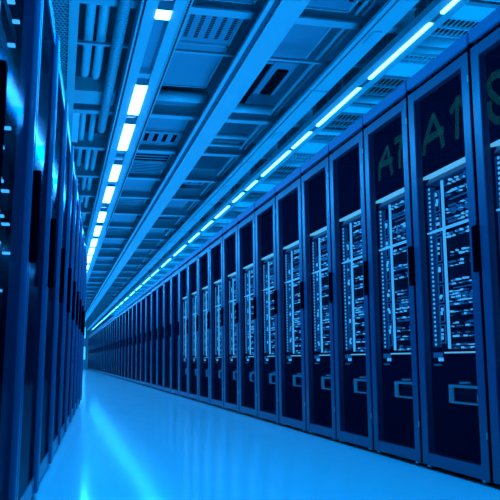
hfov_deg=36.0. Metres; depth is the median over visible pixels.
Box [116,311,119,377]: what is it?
tall cabinet
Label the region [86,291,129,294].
joist
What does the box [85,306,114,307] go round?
joist
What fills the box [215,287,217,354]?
cable tray
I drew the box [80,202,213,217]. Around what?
joist
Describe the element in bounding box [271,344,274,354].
server
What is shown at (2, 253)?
server
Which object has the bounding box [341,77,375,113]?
tile
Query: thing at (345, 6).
ceiling panel
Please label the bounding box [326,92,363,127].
ceiling vent
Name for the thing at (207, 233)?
tile
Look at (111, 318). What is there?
tall cabinet
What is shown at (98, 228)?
diffuser
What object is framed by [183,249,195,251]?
ceiling vent
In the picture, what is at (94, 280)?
joist
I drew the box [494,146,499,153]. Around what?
tray
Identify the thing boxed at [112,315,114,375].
tall cabinet
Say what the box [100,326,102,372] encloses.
tall cabinet
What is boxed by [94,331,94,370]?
tall cabinet
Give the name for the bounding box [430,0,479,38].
ceiling vent
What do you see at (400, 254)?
server
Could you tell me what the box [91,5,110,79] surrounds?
ceiling pipe
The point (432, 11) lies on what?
ceiling beam
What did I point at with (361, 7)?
conduit
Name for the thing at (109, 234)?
joist
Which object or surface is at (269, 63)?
ceiling vent
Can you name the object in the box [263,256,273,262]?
tray
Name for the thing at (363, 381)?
tray
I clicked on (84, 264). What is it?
tall cabinet
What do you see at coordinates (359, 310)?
server
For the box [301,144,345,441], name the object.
tall cabinet
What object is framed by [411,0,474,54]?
ceiling panel
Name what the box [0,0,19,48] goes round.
server
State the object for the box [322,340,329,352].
server
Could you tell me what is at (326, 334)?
server
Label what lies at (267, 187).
tile
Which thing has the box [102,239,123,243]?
ceiling panel
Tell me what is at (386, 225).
socket
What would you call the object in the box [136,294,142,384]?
tall cabinet
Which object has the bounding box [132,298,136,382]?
tall cabinet
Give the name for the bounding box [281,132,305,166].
duct
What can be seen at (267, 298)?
socket
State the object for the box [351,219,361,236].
server
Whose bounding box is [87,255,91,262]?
ceiling lamp
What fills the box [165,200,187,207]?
ceiling panel
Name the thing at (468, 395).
handle
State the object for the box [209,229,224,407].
tall cabinet
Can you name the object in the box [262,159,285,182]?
duct
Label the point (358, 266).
server
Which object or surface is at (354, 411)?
tall cabinet
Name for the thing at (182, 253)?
tile
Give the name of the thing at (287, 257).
cable tray
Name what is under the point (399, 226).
server
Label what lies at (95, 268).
joist
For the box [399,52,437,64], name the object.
ceiling vent
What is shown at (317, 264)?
power strip
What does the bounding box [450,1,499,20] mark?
tile
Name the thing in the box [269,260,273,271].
server
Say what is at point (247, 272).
power strip
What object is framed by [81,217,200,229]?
joist
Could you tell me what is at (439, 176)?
tray
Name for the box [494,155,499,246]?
cable tray
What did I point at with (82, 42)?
joist
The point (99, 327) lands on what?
tall cabinet
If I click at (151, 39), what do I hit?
ceiling beam
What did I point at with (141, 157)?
ceiling vent
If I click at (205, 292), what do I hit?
socket
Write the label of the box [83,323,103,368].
wall
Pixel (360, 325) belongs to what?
server
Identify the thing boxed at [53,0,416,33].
joist
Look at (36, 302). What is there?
tall cabinet
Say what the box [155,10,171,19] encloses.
diffuser
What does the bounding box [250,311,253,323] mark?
server
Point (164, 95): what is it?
pipe
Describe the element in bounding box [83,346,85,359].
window
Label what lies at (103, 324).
tall cabinet
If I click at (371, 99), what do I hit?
duct
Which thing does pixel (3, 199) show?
server
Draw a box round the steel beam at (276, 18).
[85,0,309,321]
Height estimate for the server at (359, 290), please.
0.148 m
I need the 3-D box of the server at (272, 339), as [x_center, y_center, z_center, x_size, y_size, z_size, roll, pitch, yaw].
[0.497,0.886,7.796,0.503,0.107,0.391,1,-8,-14]
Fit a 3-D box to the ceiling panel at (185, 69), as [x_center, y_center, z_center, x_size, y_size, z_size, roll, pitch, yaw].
[-0.497,-1.558,6.490,0.435,0.032,0.960,1,-8,-14]
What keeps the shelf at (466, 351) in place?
attached to the tall cabinet at (455, 438)
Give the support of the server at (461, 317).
in the tall cabinet at (455, 438)
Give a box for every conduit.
[99,0,370,312]
[102,0,377,310]
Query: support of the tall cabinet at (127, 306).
on the floor
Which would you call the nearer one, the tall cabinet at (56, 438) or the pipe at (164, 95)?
the tall cabinet at (56, 438)
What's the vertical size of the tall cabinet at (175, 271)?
2.335 m
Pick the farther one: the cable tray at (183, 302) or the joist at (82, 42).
the cable tray at (183, 302)
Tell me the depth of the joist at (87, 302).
32.16 m
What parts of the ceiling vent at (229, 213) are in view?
frame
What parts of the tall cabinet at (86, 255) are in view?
handle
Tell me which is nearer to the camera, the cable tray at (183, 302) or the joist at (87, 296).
the cable tray at (183, 302)
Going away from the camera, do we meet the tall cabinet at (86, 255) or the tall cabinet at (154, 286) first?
the tall cabinet at (86, 255)
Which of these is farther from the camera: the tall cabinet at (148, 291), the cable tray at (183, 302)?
the tall cabinet at (148, 291)
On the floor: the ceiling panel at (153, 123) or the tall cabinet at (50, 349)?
the tall cabinet at (50, 349)
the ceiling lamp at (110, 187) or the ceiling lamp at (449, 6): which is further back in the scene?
the ceiling lamp at (110, 187)
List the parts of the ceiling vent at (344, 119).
frame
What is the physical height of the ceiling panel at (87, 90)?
0.130 m
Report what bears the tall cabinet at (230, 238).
on the floor
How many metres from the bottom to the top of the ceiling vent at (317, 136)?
0.452 m
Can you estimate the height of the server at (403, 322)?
0.107 m
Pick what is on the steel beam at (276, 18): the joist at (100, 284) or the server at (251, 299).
the joist at (100, 284)
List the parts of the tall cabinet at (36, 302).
handle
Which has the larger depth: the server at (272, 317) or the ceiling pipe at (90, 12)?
the server at (272, 317)
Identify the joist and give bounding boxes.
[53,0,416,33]
[59,38,366,67]
[71,132,278,158]
[73,95,313,126]
[74,162,250,183]
[77,184,230,201]
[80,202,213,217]
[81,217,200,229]
[83,229,188,240]
[85,304,116,305]
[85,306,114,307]
[85,308,111,309]
[86,283,137,286]
[86,287,132,290]
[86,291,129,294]
[86,295,125,297]
[86,298,122,300]
[86,301,119,303]
[88,277,142,282]
[90,272,147,277]
[92,265,153,271]
[94,258,160,265]
[97,250,168,258]
[100,241,177,249]
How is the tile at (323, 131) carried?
hanging from the ceiling
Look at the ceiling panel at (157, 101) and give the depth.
7.42 m
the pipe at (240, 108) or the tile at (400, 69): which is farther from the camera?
the pipe at (240, 108)
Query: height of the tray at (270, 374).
0.120 m
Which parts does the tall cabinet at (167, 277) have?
door, cornice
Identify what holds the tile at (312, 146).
hanging from the ceiling
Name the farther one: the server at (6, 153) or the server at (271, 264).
the server at (271, 264)
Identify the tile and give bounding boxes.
[169,250,182,262]
[178,241,192,255]
[190,243,203,246]
[201,218,217,235]
[216,203,234,222]
[234,184,255,206]
[252,165,278,191]
[297,127,330,152]
[315,104,344,135]
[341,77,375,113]
[385,33,424,76]
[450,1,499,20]
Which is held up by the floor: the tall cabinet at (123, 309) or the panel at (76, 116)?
the tall cabinet at (123, 309)
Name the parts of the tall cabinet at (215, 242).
cornice, mounting post, handle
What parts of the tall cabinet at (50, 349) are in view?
handle, glass panel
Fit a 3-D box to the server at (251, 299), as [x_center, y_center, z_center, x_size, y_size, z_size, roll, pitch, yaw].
[0.291,0.588,8.656,0.503,0.152,0.402,1,-8,-14]
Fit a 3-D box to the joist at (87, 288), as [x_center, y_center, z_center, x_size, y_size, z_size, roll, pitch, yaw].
[-5.792,1.306,26.153,3.620,0.170,0.100,1,-8,-14]
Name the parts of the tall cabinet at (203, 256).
cornice, mounting post, handle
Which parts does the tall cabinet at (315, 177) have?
cornice, mounting post, handle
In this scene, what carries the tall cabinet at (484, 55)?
on the floor
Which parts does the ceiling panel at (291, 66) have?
ceiling slot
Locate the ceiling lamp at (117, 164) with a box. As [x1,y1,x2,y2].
[109,159,121,181]
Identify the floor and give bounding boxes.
[31,369,499,499]
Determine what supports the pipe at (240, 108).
attached to the steel beam at (276, 18)
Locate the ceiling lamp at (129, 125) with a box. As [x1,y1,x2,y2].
[118,117,134,150]
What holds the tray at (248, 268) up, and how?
on the tall cabinet at (246, 255)
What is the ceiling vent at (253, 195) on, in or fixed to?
in the ceiling
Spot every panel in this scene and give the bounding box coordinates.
[62,75,115,105]
[71,113,79,141]
[91,271,105,273]
[96,257,113,260]
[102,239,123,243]
[111,214,136,221]
[122,179,155,191]
[135,250,147,252]
[140,129,182,144]
[146,118,188,130]
[148,229,164,232]
[155,100,197,106]
[162,43,227,88]
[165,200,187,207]
[178,14,243,46]
[212,0,256,4]
[252,61,298,94]
[272,24,331,58]
[305,0,358,12]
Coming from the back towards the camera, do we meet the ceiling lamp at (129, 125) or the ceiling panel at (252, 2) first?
the ceiling lamp at (129, 125)
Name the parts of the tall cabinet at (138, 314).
door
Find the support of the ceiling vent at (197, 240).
in the ceiling
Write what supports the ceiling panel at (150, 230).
attached to the joist at (109, 234)
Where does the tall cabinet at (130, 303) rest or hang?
on the floor
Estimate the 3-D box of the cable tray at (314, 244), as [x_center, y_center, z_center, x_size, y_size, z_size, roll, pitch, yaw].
[0.563,0.395,6.575,0.030,0.940,0.049,1,-8,-14]
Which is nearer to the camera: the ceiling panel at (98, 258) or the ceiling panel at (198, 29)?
the ceiling panel at (198, 29)
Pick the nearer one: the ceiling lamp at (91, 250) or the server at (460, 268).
the server at (460, 268)
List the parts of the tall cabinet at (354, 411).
cornice, mounting post, handle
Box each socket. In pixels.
[184,307,184,354]
[204,292,205,353]
[231,286,232,352]
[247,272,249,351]
[266,271,268,350]
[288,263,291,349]
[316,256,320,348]
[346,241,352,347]
[384,220,392,345]
[434,190,446,343]
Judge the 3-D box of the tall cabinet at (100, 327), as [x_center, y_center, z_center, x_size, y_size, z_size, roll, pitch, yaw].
[-7.164,5.083,39.238,1.016,2.335,1.229,1,-8,-14]
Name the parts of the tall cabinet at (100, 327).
door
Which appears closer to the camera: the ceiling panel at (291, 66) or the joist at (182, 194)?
the ceiling panel at (291, 66)
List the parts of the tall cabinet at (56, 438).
glass panel, handle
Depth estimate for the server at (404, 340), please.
4.87 m
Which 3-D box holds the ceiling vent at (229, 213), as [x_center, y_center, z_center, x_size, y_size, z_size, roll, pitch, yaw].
[-0.305,-0.811,12.737,0.380,0.452,0.524,1,-8,-14]
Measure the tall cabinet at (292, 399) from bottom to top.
2.335 m
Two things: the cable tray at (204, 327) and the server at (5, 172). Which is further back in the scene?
the cable tray at (204, 327)
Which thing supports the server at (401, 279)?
in the tall cabinet at (396, 420)
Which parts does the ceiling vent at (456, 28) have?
frame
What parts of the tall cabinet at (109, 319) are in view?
door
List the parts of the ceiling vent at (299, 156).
frame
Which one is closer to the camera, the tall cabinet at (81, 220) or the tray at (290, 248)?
the tray at (290, 248)
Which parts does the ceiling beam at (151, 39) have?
rail, recess panel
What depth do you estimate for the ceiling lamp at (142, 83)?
6.38 m
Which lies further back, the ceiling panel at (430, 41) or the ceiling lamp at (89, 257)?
the ceiling lamp at (89, 257)
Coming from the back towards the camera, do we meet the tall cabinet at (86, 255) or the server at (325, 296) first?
the tall cabinet at (86, 255)
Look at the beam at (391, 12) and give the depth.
6.77 m
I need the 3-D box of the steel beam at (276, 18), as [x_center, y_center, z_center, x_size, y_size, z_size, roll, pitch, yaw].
[-5.740,1.833,28.743,0.247,0.148,60.500,1,-8,-14]
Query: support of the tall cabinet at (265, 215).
on the floor
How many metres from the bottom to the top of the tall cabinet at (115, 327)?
2.335 m
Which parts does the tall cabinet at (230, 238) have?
cornice, door, mounting post, handle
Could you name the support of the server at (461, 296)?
in the tall cabinet at (455, 438)
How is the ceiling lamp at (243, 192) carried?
attached to the ceiling beam at (432, 11)
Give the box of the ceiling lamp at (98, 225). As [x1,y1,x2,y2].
[93,223,101,235]
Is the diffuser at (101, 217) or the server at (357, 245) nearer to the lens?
the server at (357, 245)
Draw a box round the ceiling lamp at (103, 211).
[97,208,106,221]
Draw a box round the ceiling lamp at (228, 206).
[215,204,229,218]
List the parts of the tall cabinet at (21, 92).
handle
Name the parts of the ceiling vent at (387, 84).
frame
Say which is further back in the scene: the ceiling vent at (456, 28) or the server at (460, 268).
the ceiling vent at (456, 28)
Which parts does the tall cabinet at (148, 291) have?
door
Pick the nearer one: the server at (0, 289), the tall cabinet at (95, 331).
the server at (0, 289)
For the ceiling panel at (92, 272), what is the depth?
21.63 m
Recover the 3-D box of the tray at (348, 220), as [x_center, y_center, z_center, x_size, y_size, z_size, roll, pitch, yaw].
[0.871,-0.247,5.738,0.200,0.050,0.537,1,-8,-14]
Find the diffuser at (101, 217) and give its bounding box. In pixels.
[97,212,105,221]
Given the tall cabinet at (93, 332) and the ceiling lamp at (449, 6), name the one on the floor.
the tall cabinet at (93, 332)
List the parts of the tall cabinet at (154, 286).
door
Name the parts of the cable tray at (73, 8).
rail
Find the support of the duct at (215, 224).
hanging from the ceiling
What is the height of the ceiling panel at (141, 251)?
0.032 m
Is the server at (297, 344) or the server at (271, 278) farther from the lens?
the server at (271, 278)
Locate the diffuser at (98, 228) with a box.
[94,226,101,235]
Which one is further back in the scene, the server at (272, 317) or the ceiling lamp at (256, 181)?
the ceiling lamp at (256, 181)
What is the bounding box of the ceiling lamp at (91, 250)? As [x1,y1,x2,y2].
[88,247,94,254]
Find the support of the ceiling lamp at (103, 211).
attached to the ceiling beam at (151, 39)
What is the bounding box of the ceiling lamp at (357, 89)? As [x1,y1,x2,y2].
[316,85,361,126]
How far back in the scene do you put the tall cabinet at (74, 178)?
6.63 m
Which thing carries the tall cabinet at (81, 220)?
on the floor
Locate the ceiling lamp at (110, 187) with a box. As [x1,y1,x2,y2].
[103,184,114,202]
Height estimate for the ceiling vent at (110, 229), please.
0.032 m
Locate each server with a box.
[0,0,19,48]
[0,18,14,80]
[0,178,8,212]
[0,214,9,240]
[0,241,9,266]
[0,289,1,307]
[1,145,8,184]
[3,126,10,156]
[5,93,12,123]
[250,296,253,309]
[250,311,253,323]
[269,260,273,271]
[269,271,273,286]
[269,289,273,304]
[270,305,274,319]
[270,320,274,331]
[270,332,274,342]
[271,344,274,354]
[293,248,298,261]
[293,261,299,278]
[293,281,299,298]
[293,299,299,315]
[294,316,300,327]
[294,329,300,340]
[295,342,300,353]
[320,235,326,250]
[320,249,327,268]
[321,271,328,290]
[321,291,328,310]
[322,310,328,324]
[322,325,329,338]
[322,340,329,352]
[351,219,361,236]
[353,235,361,257]
[353,260,362,282]
[354,283,363,303]
[354,304,364,319]
[354,321,364,335]
[355,337,365,352]
[391,199,405,220]
[392,217,406,243]
[393,245,407,271]
[393,271,408,296]
[395,296,409,314]
[395,315,409,332]
[396,334,410,350]
[444,170,466,198]
[446,191,468,225]
[446,225,469,257]
[448,255,471,286]
[449,284,472,306]
[450,307,473,327]
[451,329,474,349]
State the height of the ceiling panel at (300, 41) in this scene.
0.032 m
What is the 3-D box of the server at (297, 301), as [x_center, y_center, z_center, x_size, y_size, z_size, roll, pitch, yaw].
[0.694,0.518,7.030,0.503,0.148,0.396,1,-8,-14]
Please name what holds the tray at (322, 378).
in the tall cabinet at (315, 177)
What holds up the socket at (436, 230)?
attached to the tall cabinet at (455, 438)
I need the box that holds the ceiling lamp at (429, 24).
[367,19,433,79]
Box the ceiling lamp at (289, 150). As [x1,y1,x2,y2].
[261,149,291,176]
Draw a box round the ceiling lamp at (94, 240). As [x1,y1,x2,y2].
[90,237,97,246]
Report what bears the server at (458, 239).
in the tall cabinet at (455, 438)
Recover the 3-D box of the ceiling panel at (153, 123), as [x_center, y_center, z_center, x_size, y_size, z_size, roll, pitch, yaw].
[-0.853,-1.343,7.915,0.435,0.032,0.650,1,-8,-14]
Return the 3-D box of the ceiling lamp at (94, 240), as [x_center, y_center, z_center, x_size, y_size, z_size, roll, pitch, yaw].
[-2.915,-0.161,14.354,0.094,0.066,1.000,1,-8,-14]
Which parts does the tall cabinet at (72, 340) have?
glass panel, handle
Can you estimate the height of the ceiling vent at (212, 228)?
0.452 m
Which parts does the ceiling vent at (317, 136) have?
frame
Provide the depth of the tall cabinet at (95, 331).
44.27 m
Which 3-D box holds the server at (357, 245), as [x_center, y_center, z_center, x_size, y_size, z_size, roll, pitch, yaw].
[1.047,-0.030,5.647,0.503,0.143,0.338,1,-8,-14]
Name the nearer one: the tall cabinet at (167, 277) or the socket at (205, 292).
the socket at (205, 292)
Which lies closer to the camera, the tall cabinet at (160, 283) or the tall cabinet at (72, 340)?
the tall cabinet at (72, 340)
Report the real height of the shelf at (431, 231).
0.011 m
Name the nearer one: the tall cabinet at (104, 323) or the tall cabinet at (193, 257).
the tall cabinet at (193, 257)
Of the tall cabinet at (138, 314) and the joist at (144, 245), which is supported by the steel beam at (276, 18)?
the joist at (144, 245)
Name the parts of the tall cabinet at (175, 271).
door, cornice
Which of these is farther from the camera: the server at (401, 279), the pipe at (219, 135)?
the pipe at (219, 135)
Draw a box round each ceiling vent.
[100,249,118,250]
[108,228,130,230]
[118,198,146,203]
[129,161,166,173]
[134,152,171,162]
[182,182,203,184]
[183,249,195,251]
[194,239,208,242]
[207,226,223,230]
[222,202,243,216]
[239,60,273,103]
[242,191,266,199]
[270,166,297,176]
[288,130,315,160]
[311,127,336,140]
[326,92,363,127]
[363,54,410,95]
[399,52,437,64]
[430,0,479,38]
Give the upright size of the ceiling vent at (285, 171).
0.452 m
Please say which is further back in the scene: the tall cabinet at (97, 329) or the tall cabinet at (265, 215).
the tall cabinet at (97, 329)
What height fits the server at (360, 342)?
0.108 m
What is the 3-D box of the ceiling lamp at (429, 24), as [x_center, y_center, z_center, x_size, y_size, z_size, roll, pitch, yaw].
[1.076,-1.444,5.607,0.036,0.034,1.064,1,-8,-14]
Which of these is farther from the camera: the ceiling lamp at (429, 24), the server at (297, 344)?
the server at (297, 344)
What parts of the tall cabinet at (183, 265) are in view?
door, cornice, mounting post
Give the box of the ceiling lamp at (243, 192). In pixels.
[232,191,244,202]
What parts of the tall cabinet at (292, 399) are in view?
cornice, mounting post, handle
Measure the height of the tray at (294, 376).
0.120 m
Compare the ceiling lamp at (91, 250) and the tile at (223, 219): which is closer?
the tile at (223, 219)
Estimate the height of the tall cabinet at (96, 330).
2.335 m
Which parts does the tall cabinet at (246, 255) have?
door, cornice, mounting post, handle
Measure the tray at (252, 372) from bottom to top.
0.120 m
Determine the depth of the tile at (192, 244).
15.88 m
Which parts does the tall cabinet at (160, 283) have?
door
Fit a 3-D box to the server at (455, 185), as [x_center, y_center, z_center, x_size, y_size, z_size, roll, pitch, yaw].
[1.391,-0.367,4.282,0.503,0.110,0.352,1,-8,-14]
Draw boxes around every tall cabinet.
[0,0,41,499]
[16,0,59,499]
[38,39,67,489]
[51,114,73,461]
[60,144,77,443]
[67,179,80,425]
[71,202,82,417]
[75,218,84,409]
[77,232,85,408]
[80,255,87,399]
[89,337,89,368]
[92,339,92,369]
[93,332,93,370]
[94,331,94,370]
[95,331,96,371]
[96,330,96,370]
[97,329,98,371]
[98,327,99,371]
[99,327,101,371]
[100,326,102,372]
[102,324,103,373]
[103,323,104,372]
[104,322,107,374]
[106,320,108,373]
[108,319,110,375]
[110,318,111,375]
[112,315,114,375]
[114,314,117,377]
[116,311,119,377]
[119,310,121,378]
[122,307,124,379]
[125,304,128,379]
[128,302,131,381]
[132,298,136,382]
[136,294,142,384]
[140,290,145,385]
[145,286,153,387]
[151,282,159,389]
[157,276,166,391]
[164,270,174,393]
[171,264,181,395]
[179,257,191,398]
[188,249,202,401]
[198,240,210,403]
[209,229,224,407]
[223,217,244,413]
[238,203,263,418]
[255,187,280,423]
[275,166,308,431]
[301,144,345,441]
[329,117,377,451]
[363,82,427,465]
[407,33,499,486]
[469,6,499,484]
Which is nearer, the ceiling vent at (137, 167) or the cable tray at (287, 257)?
the cable tray at (287, 257)
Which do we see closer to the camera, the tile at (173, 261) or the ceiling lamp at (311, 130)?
the ceiling lamp at (311, 130)
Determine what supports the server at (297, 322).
in the tall cabinet at (292, 399)
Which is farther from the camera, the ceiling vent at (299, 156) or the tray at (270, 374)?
the ceiling vent at (299, 156)
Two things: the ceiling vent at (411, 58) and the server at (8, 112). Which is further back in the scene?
the ceiling vent at (411, 58)
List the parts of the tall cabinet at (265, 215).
cornice, mounting post, handle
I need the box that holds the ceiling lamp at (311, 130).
[292,129,312,148]
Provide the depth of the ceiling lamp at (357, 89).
6.73 m
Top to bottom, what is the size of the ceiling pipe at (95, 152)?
0.060 m
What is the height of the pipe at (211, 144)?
0.039 m
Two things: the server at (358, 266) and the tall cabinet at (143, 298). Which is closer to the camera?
the server at (358, 266)
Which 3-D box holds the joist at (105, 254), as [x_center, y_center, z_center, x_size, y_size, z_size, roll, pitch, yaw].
[-3.656,0.075,17.601,3.620,0.170,0.100,1,-8,-14]
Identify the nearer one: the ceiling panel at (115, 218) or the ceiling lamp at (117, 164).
the ceiling lamp at (117, 164)
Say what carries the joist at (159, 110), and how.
on the steel beam at (276, 18)
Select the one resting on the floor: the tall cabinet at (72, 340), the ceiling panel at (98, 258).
the tall cabinet at (72, 340)
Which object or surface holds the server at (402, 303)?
in the tall cabinet at (396, 420)
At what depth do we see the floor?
4.83 m
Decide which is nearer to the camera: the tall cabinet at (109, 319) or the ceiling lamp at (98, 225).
the ceiling lamp at (98, 225)
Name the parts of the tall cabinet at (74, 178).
glass panel, handle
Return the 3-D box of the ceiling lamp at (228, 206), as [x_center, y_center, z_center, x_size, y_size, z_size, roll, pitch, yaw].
[-0.424,-0.579,11.613,0.036,0.034,1.004,1,-8,-14]
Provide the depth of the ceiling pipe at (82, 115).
8.33 m
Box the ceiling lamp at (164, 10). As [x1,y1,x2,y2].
[155,0,171,20]
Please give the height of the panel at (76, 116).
0.040 m
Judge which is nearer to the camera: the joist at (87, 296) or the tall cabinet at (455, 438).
the tall cabinet at (455, 438)
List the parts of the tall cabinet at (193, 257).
door, cornice, mounting post, handle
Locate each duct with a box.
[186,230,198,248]
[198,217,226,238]
[213,223,228,226]
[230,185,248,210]
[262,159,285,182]
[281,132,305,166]
[354,60,386,103]
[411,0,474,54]
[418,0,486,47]
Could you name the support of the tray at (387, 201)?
on the tall cabinet at (396, 420)
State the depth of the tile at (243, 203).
11.77 m
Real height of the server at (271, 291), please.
0.152 m
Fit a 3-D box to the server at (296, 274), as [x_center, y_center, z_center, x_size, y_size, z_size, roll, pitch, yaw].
[0.689,0.176,7.079,0.503,0.143,0.396,1,-8,-14]
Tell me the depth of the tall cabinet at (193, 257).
12.47 m
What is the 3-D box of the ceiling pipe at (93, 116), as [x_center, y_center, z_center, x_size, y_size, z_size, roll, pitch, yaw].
[-2.084,-1.071,9.781,0.060,0.060,4.500,1,-8,-14]
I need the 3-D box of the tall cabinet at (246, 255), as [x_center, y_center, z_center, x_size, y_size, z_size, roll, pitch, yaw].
[0.440,0.701,8.788,1.016,2.335,0.856,1,-8,-14]
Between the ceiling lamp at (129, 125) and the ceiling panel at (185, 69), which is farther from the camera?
the ceiling lamp at (129, 125)
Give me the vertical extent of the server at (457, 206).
0.143 m
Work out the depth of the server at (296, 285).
7.09 m
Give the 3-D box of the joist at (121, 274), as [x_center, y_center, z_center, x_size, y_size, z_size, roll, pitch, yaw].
[-4.712,0.684,21.829,3.620,0.170,0.100,1,-8,-14]
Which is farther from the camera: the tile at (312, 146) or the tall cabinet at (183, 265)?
the tall cabinet at (183, 265)
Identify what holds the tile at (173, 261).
hanging from the ceiling
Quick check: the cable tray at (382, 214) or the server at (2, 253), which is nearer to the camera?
the server at (2, 253)
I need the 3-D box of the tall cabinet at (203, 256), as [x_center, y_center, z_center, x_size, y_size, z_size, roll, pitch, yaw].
[-0.202,1.071,11.360,1.016,2.335,0.929,1,-8,-14]
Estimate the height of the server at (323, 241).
0.110 m
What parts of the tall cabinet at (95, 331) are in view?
door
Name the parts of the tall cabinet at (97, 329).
door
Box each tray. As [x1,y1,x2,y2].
[52,0,79,137]
[183,302,184,355]
[193,298,194,355]
[203,293,205,354]
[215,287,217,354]
[229,280,232,354]
[245,266,252,271]
[245,273,248,353]
[250,371,254,381]
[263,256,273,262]
[263,264,267,352]
[269,372,275,383]
[285,244,298,252]
[285,254,290,352]
[293,373,301,386]
[312,230,326,239]
[312,241,319,351]
[321,375,330,389]
[342,213,360,225]
[342,227,350,349]
[354,376,366,393]
[379,192,404,208]
[379,210,390,348]
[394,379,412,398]
[426,162,465,186]
[426,187,441,346]
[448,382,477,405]
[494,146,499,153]
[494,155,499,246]
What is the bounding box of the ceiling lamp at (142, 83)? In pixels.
[128,78,147,114]
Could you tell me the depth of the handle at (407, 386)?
4.90 m
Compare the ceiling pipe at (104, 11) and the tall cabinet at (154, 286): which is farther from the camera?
the tall cabinet at (154, 286)
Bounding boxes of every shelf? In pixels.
[342,256,361,263]
[379,240,406,250]
[427,218,468,234]
[444,351,475,352]
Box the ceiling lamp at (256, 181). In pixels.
[246,179,257,190]
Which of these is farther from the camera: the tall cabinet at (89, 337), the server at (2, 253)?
the tall cabinet at (89, 337)
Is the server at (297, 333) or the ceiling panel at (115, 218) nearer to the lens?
the server at (297, 333)
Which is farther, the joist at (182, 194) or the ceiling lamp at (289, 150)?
the joist at (182, 194)
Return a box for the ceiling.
[52,0,499,322]
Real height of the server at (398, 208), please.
0.110 m
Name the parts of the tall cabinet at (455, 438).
cornice, mounting post, handle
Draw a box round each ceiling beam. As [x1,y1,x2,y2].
[85,0,186,281]
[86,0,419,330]
[90,0,469,330]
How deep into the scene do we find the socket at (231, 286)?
9.68 m
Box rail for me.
[86,0,193,284]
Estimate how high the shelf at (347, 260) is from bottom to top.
0.011 m
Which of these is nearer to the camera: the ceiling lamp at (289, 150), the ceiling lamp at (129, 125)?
the ceiling lamp at (129, 125)
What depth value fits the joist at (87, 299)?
30.71 m
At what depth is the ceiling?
7.83 m
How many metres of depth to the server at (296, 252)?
7.14 m
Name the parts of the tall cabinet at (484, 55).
cornice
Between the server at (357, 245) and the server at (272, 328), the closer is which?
the server at (357, 245)
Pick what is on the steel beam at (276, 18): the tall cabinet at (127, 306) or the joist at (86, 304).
the joist at (86, 304)
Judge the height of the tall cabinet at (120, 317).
2.335 m
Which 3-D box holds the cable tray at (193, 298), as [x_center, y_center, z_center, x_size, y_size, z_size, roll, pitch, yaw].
[-0.911,1.244,12.477,0.030,0.940,0.064,1,-8,-14]
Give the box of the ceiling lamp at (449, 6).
[440,0,458,13]
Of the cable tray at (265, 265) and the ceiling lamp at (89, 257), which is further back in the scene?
the ceiling lamp at (89, 257)
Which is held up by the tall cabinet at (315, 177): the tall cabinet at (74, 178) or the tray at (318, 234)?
the tray at (318, 234)
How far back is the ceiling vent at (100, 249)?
17.03 m
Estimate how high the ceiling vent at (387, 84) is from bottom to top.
0.452 m
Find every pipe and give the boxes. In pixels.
[76,113,86,166]
[79,114,96,202]
[80,4,96,76]
[82,150,97,221]
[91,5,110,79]
[97,0,131,132]
[157,89,208,103]
[209,143,241,147]
[214,133,247,139]
[233,103,271,114]
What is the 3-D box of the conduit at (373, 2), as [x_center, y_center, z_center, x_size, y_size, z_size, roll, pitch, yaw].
[-4.620,1.443,27.258,0.026,0.025,57.000,1,-8,-14]
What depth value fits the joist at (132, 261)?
19.18 m
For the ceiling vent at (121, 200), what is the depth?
11.86 m
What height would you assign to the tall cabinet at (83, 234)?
2.350 m
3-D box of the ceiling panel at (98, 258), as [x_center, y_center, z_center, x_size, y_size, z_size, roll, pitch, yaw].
[-3.463,0.162,18.365,0.435,0.032,1.260,1,-8,-14]
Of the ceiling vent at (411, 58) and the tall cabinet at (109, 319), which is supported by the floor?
the tall cabinet at (109, 319)
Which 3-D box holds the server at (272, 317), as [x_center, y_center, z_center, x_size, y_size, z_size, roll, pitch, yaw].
[0.493,0.633,7.831,0.503,0.148,0.391,1,-8,-14]
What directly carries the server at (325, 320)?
in the tall cabinet at (315, 177)
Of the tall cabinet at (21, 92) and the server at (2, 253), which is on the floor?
the tall cabinet at (21, 92)
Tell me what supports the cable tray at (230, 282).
on the tall cabinet at (230, 238)
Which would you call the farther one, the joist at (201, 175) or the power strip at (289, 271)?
the joist at (201, 175)
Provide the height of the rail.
0.021 m
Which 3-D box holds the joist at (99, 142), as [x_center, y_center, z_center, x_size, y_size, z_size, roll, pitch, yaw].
[-1.430,-1.208,8.684,3.620,0.170,0.100,1,-8,-14]
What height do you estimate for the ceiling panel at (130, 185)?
0.032 m
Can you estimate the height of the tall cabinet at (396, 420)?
2.335 m
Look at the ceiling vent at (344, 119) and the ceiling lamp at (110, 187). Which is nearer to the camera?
the ceiling vent at (344, 119)
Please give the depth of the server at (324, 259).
6.35 m
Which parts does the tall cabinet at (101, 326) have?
door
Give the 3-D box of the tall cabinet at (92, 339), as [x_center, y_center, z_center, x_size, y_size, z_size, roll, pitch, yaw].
[-9.213,6.264,47.444,1.016,2.335,1.229,1,-8,-14]
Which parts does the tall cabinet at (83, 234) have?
glass panel, handle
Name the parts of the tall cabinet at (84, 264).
glass panel, handle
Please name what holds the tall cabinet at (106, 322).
on the floor
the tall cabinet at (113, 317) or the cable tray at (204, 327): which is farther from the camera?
the tall cabinet at (113, 317)
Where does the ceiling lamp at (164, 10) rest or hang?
attached to the ceiling beam at (151, 39)
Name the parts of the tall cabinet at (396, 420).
cornice, mounting post, handle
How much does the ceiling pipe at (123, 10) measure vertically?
0.132 m
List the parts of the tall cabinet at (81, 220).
glass panel, handle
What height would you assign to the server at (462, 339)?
0.108 m
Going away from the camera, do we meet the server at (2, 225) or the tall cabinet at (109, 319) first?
the server at (2, 225)
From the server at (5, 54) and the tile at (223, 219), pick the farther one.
the tile at (223, 219)

